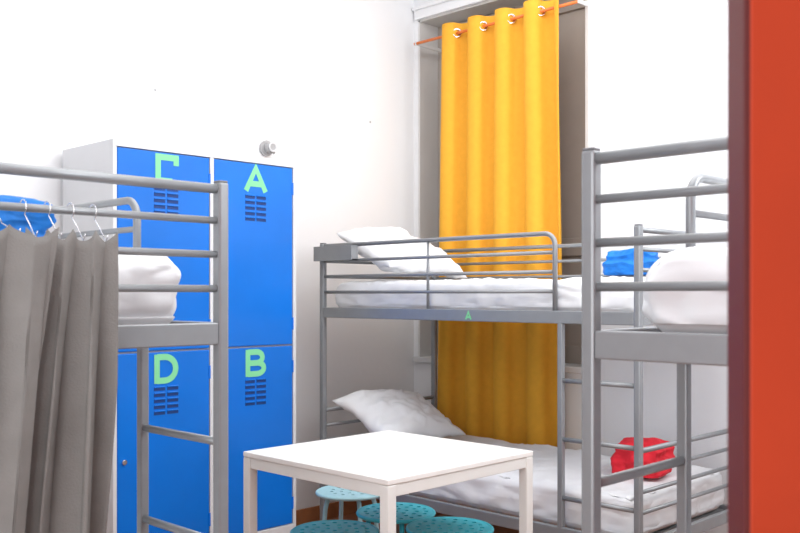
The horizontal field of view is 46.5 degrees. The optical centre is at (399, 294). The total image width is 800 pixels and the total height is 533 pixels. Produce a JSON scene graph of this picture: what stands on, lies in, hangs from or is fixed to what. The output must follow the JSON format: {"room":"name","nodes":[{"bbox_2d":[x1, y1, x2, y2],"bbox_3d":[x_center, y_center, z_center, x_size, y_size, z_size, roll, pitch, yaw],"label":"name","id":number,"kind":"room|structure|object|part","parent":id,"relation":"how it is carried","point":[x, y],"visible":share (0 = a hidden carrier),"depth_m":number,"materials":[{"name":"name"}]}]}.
{"room":"dormitory","nodes":[
{"label":"dormitory","id":0,"kind":"room"},
{"bbox_2d":[0,0,413,509],"bbox_3d":[-1.750,-0.420,4.080,0.150,3.400,5.800,0,0,44],"label":"wall","id":1,"kind":"structure","parent":0,"point":[308,78],"depth_m":5.05,"materials":[{"name":"paint"}]},
{"bbox_2d":[259,140,276,155],"bbox_3d":[-0.702,-0.790,4.990,0.073,0.084,0.084,0,0,44],"label":"wall sensor","id":2,"kind":"object","parent":1,"relation":"attached to","point":[267,148],"visible":1,"depth_m":4.98,"materials":[{"name":"grey plastic"}]},
{"bbox_2d":[296,494,409,525],"bbox_3d":[-1.761,1.238,3.951,0.015,0.085,5.300,0,0,44],"label":"baseboard","id":3,"kind":"structure","parent":1,"relation":"attached to","point":[310,514],"depth_m":5.33,"materials":[{"name":"brown wood"}]},
{"bbox_2d":[327,512,518,532],"bbox_3d":[-0.146,1.330,2.509,4.640,0.100,5.800,0,0,44],"label":"floor","id":4,"kind":"structure","parent":0,"point":[497,529],"depth_m":5.19,"materials":[{"name":"wood"}]},
{"bbox_2d":[0,162,227,532],"bbox_3d":[-1.423,0.504,2.584,1.979,1.551,0.889,0,0,44],"label":"bunk bed","id":5,"kind":"object","parent":4,"relation":"on","point":[142,337],"visible":0.74,"depth_m":2.19,"materials":[{"name":"grey metal"}]},
{"bbox_2d":[0,199,118,532],"bbox_3d":[-0.795,0.394,1.734,0.172,1.173,0.583,0,0,44],"label":"curtain","id":6,"kind":"object","parent":5,"relation":"hanging from","point":[59,297],"visible":0.99,"depth_m":1.85,"materials":[{"name":"fabric"}]},
{"bbox_2d":[118,255,180,324],"bbox_3d":[-1.440,-0.014,2.596,1.862,0.195,0.838,0,0,44],"label":"mattress","id":7,"kind":"object","parent":5,"relation":"on","point":[133,307],"visible":0.23,"depth_m":2.17,"materials":[{"name":"white fabric"}]},
{"bbox_2d":[0,195,55,236],"bbox_3d":[-0.870,-0.169,2.026,0.147,0.098,0.232,0,0,44],"label":"blanket","id":8,"kind":"object","parent":7,"relation":"on","point":[39,222],"visible":0.47,"depth_m":2.01,"materials":[{"name":"fabric"}]},
{"bbox_3d":[-0.426,0.506,2.209,0.029,1.547,0.029,0,0,44],"label":"post","id":9,"kind":"part","parent":5,"relation":"part of","materials":[{"name":"grey metal"}]},
{"bbox_2d":[63,138,295,532],"bbox_3d":[-1.008,0.315,4.355,0.464,1.930,0.973,0,0,44],"label":"locker","id":10,"kind":"object","parent":4,"relation":"on","point":[261,191],"visible":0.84,"depth_m":4.17,"materials":[{"name":"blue metal"}]},
{"bbox_3d":[-1.024,0.679,4.036,0.019,0.865,0.452,0,0,44],"label":"door","id":11,"kind":"part","parent":10,"relation":"part of","materials":[{"name":"blue metal"}]},
{"bbox_3d":[-1.024,-0.189,4.036,0.019,0.856,0.452,0,0,44],"label":"door","id":12,"kind":"part","parent":10,"relation":"part of","materials":[{"name":"blue metal"}]},
{"bbox_3d":[-0.856,-0.635,4.206,0.024,0.030,0.973,0,0,44],"label":"frame","id":13,"kind":"part","parent":10,"relation":"part of","materials":[{"name":"white metal"}]},
{"bbox_3d":[-0.689,-0.189,4.377,0.019,0.856,0.452,0,0,44],"label":"door","id":14,"kind":"part","parent":10,"relation":"part of","materials":[{"name":"blue metal"}]},
{"bbox_3d":[-0.689,0.679,4.377,0.019,0.865,0.452,0,0,44],"label":"door","id":15,"kind":"part","parent":10,"relation":"part of","materials":[{"name":"blue metal"}]},
{"bbox_3d":[-0.856,1.137,4.206,0.024,0.045,0.973,0,0,44],"label":"frame","id":16,"kind":"part","parent":10,"relation":"part of","materials":[{"name":"white metal"}]},
{"bbox_2d":[290,520,379,532],"bbox_3d":[-0.230,1.055,3.277,0.316,0.452,0.316,0,0,39],"label":"stool","id":17,"kind":"object","parent":4,"relation":"on","point":[323,526],"visible":1,"depth_m":3.32,"materials":[{"name":"teal plastic"}]},
{"bbox_2d":[315,485,379,528],"bbox_3d":[-0.210,1.055,3.944,0.296,0.452,0.296,0,0,21],"label":"stool","id":18,"kind":"object","parent":4,"relation":"on","point":[328,493],"visible":0.51,"depth_m":3.89,"materials":[{"name":"teal plastic"}]},
{"bbox_3d":[-0.321,1.061,3.896,0.063,0.439,0.018,0,0,-23],"label":"leg","id":19,"kind":"part","parent":18,"relation":"part of","materials":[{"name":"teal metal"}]},
{"bbox_3d":[-0.258,1.061,4.054,0.018,0.439,0.063,0,0,-24],"label":"leg","id":20,"kind":"part","parent":18,"relation":"part of","materials":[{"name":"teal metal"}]},
{"bbox_3d":[-0.210,0.833,3.944,0.272,0.006,0.272,0,0,21],"label":"seat","id":21,"kind":"part","parent":18,"relation":"part of","materials":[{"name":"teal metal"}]},
{"bbox_3d":[-0.162,1.061,3.833,0.018,0.439,0.063,0,0,-24],"label":"leg","id":22,"kind":"part","parent":18,"relation":"part of","materials":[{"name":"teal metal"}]},
{"bbox_3d":[-0.100,1.061,3.992,0.063,0.439,0.018,0,0,-23],"label":"leg","id":23,"kind":"part","parent":18,"relation":"part of","materials":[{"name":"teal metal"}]},
{"bbox_2d":[243,430,532,532],"bbox_3d":[-0.040,0.910,3.217,0.710,0.740,0.710,0,0,44],"label":"dining table","id":24,"kind":"object","parent":4,"relation":"on","point":[388,464],"visible":1,"depth_m":3.11,"materials":[{"name":"laminate"}]},
{"bbox_3d":[-0.517,0.919,3.212,0.036,0.722,0.036,0,0,44],"label":"leg","id":25,"kind":"part","parent":24,"relation":"part of","materials":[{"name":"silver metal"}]},
{"bbox_3d":[-0.035,0.919,2.740,0.036,0.722,0.036,0,0,44],"label":"leg","id":26,"kind":"part","parent":24,"relation":"part of","materials":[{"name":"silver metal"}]},
{"bbox_3d":[0.436,0.919,3.222,0.036,0.722,0.036,0,0,44],"label":"leg","id":27,"kind":"part","parent":24,"relation":"part of","materials":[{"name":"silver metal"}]},
{"bbox_2d":[356,502,435,532],"bbox_3d":[-0.016,1.055,3.571,0.306,0.452,0.306,0,0,33],"label":"stool","id":28,"kind":"object","parent":4,"relation":"on","point":[406,513],"visible":0.75,"depth_m":3.54,"materials":[{"name":"teal plastic"}]},
{"bbox_3d":[-0.016,0.833,3.571,0.282,0.006,0.282,0,0,33],"label":"seat","id":29,"kind":"part","parent":28,"relation":"part of","materials":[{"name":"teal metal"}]},
{"bbox_3d":[0.011,1.061,3.449,0.018,0.439,0.065,0,0,-12],"label":"leg","id":30,"kind":"part","parent":28,"relation":"part of","materials":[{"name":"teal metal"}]},
{"bbox_2d":[406,517,493,532],"bbox_3d":[0.178,1.055,3.325,0.316,0.452,0.316,0,0,16],"label":"stool","id":31,"kind":"object","parent":4,"relation":"on","point":[432,524],"visible":1,"depth_m":3.34,"materials":[{"name":"teal plastic"}]},
{"bbox_2d":[314,224,727,532],"bbox_3d":[0.543,0.504,4.503,1.874,1.551,0.924,0,0,44],"label":"bunk bed","id":32,"kind":"object","parent":4,"relation":"on","point":[344,253],"visible":0.51,"depth_m":4.05,"materials":[{"name":"grey metal"}]},
{"bbox_3d":[-0.401,0.506,4.850,0.029,1.547,0.029,0,0,44],"label":"post","id":33,"kind":"part","parent":32,"relation":"part of","materials":[{"name":"grey metal"}]},
{"bbox_3d":[0.201,0.506,5.464,0.029,1.547,0.029,0,0,44],"label":"post","id":34,"kind":"part","parent":32,"relation":"part of","materials":[{"name":"grey metal"}]},
{"bbox_2d":[335,276,645,311],"bbox_3d":[0.557,-0.001,4.512,1.775,0.167,0.827,0,0,44],"label":"mattress","id":35,"kind":"object","parent":32,"relation":"on","point":[569,289],"visible":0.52,"depth_m":4.15,"materials":[{"name":"white fabric"}]},
{"bbox_2d":[337,227,466,278],"bbox_3d":[0.017,-0.225,4.936,0.411,0.276,0.623,0,0,44],"label":"pillow","id":36,"kind":"object","parent":35,"relation":"on","point":[366,234],"visible":0.83,"depth_m":4.79,"materials":[{"name":"white fabric"}]},
{"bbox_2d":[602,248,658,275],"bbox_3d":[1.003,-0.142,4.024,0.251,0.115,0.290,0,0,12],"label":"blanket","id":37,"kind":"object","parent":35,"relation":"on","point":[618,262],"visible":0.64,"depth_m":3.93,"materials":[{"name":"fabric"}]},
{"bbox_2d":[409,435,724,532],"bbox_3d":[0.557,0.868,4.509,1.777,0.200,0.827,0,0,44],"label":"mattress","id":38,"kind":"object","parent":32,"relation":"on","point":[499,493],"visible":0.41,"depth_m":4.02,"materials":[{"name":"white fabric"}]},
{"bbox_2d":[332,389,465,437],"bbox_3d":[0.005,0.632,4.920,0.410,0.275,0.626,0,0,43],"label":"pillow","id":39,"kind":"object","parent":38,"relation":"on","point":[379,410],"visible":0.84,"depth_m":4.78,"materials":[{"name":"white fabric"}]},
{"bbox_2d":[610,437,674,477],"bbox_3d":[1.052,0.692,4.036,0.245,0.153,0.271,0,0,41],"label":"blanket","id":40,"kind":"object","parent":38,"relation":"on","point":[621,460],"visible":0.47,"depth_m":3.96,"materials":[{"name":"fabric"}]},
{"bbox_3d":[0.914,0.506,3.562,0.029,1.547,0.029,0,0,44],"label":"post","id":41,"kind":"part","parent":32,"relation":"part of","materials":[{"name":"grey metal"}]},
{"bbox_2d":[582,136,727,532],"bbox_3d":[1.343,0.504,2.114,0.889,1.551,1.979,0,0,44],"label":"bunk bed","id":42,"kind":"object","parent":4,"relation":"on","point":[643,344],"visible":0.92,"depth_m":1.70,"materials":[{"name":"grey metal"}]},
{"bbox_3d":[0.354,0.506,1.718,0.029,1.547,0.029,0,0,44],"label":"post","id":43,"kind":"part","parent":42,"relation":"part of","materials":[{"name":"grey metal"}]},
{"bbox_2d":[642,247,727,333],"bbox_3d":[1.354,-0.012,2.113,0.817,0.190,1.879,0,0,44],"label":"pillow","id":44,"kind":"object","parent":42,"relation":"on","point":[669,311],"visible":0.38,"depth_m":1.66,"materials":[{"name":"white fabric"}]},
{"bbox_2d":[728,0,799,532],"bbox_3d":[0.698,0.224,0.821,0.804,2.088,0.042,0,0,0],"label":"leaf","id":45,"kind":"object","parent":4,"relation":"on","point":[774,24],"depth_m":0.80,"materials":[{"name":"red wood"}]},
{"bbox_3d":[0.299,0.224,0.821,0.006,2.088,0.041,0,0,0],"label":"leaf edge","id":46,"kind":"part","parent":45,"relation":"part of","materials":[{"name":"wood"}]},
{"bbox_2d":[414,0,727,532],"bbox_3d":[1.761,-0.420,4.455,4.340,3.400,0.350,0,0,44],"label":"wall","id":47,"kind":"structure","parent":0,"point":[661,66],"depth_m":4.68,"materials":[{"name":"paint"}]},
{"bbox_2d":[419,20,437,356],"bbox_3d":[0.189,-0.667,5.893,0.012,2.105,0.196,0,0,44],"label":"reveal","id":48,"kind":"object","parent":47,"relation":"attached to","point":[428,58],"visible":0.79,"depth_m":5.87,"materials":[{"name":"paint"}]},
{"bbox_2d":[412,0,451,10],"bbox_3d":[0.555,-1.788,5.368,1.310,0.025,0.035,0,0,44],"label":"bead","id":49,"kind":"object","parent":47,"relation":"attached to","point":[436,2],"visible":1,"depth_m":5.72,"materials":[{"name":"paint"}]},
{"bbox_2d":[414,0,486,20],"bbox_3d":[0.541,-1.750,5.393,1.255,0.060,0.018,0,0,44],"label":"trim","id":50,"kind":"structure","parent":47,"relation":"attached to","point":[454,4],"depth_m":5.66,"materials":[{"name":"paint"}]},
{"bbox_2d":[413,355,581,373],"bbox_3d":[0.617,0.403,5.450,1.285,0.035,0.230,0,0,44],"label":"sill","id":51,"kind":"structure","parent":47,"relation":"attached to","point":[569,367],"depth_m":5.15,"materials":[{"name":"white wood"}]},
{"bbox_2d":[414,0,587,52],"bbox_3d":[0.607,-1.540,5.382,1.195,0.022,0.281,0,0,44],"label":"curtain rod","id":52,"kind":"object","parent":47,"relation":"attached to","point":[420,43],"visible":0.77,"depth_m":5.30,"materials":[{"name":"orange metal"}]},
{"bbox_2d":[437,0,561,446],"bbox_3d":[0.544,-0.310,5.261,0.930,2.580,0.096,0,0,44],"label":"curtain","id":53,"kind":"object","parent":52,"relation":"hanging from","point":[500,141],"visible":0.73,"depth_m":5.20,"materials":[{"name":"yellow fabric"}]},
{"bbox_2d":[419,0,584,363],"bbox_3d":[0.629,-0.667,5.469,1.235,2.105,0.206,0,0,44],"label":"window","id":54,"kind":"structure","parent":47,"relation":"in","point":[571,24],"depth_m":5.26,"materials":[{"name":"paint"}]},
{"bbox_3d":[0.280,-0.661,5.927,0.070,2.093,0.040,0,0,44],"label":"shutter stile","id":55,"kind":"part","parent":54,"relation":"part of","materials":[{"name":"wood"}]},
{"bbox_3d":[0.908,-0.661,5.321,0.480,2.093,0.017,0,0,44],"label":"shutter panel","id":56,"kind":"part","parent":54,"relation":"part of","materials":[{"name":"paint"}]},
{"bbox_3d":[0.904,-1.650,5.316,0.460,0.100,0.040,0,0,44],"label":"shutter rail","id":57,"kind":"part","parent":54,"relation":"part of","materials":[{"name":"wood"}]},
{"bbox_3d":[0.904,-0.270,5.316,0.460,0.100,0.040,0,0,44],"label":"shutter rail","id":58,"kind":"part","parent":54,"relation":"part of","materials":[{"name":"wood"}]},
{"bbox_3d":[0.904,0.335,5.316,0.460,0.100,0.040,0,0,44],"label":"shutter rail","id":59,"kind":"part","parent":54,"relation":"part of","materials":[{"name":"wood"}]},
{"bbox_2d":[587,0,589,147],"bbox_3d":[1.000,-0.675,4.926,0.015,2.190,0.013,0,0,44],"label":"bead","id":60,"kind":"object","parent":47,"relation":"attached to","point":[588,1],"visible":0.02,"depth_m":4.92,"materials":[{"name":"paint"}]},
{"bbox_2d":[585,0,594,147],"bbox_3d":[1.009,-0.680,4.935,0.055,2.200,0.018,0,0,44],"label":"window trim","id":61,"kind":"structure","parent":47,"relation":"attached to","point":[592,2],"depth_m":4.92,"materials":[{"name":"paint"}]}
]}

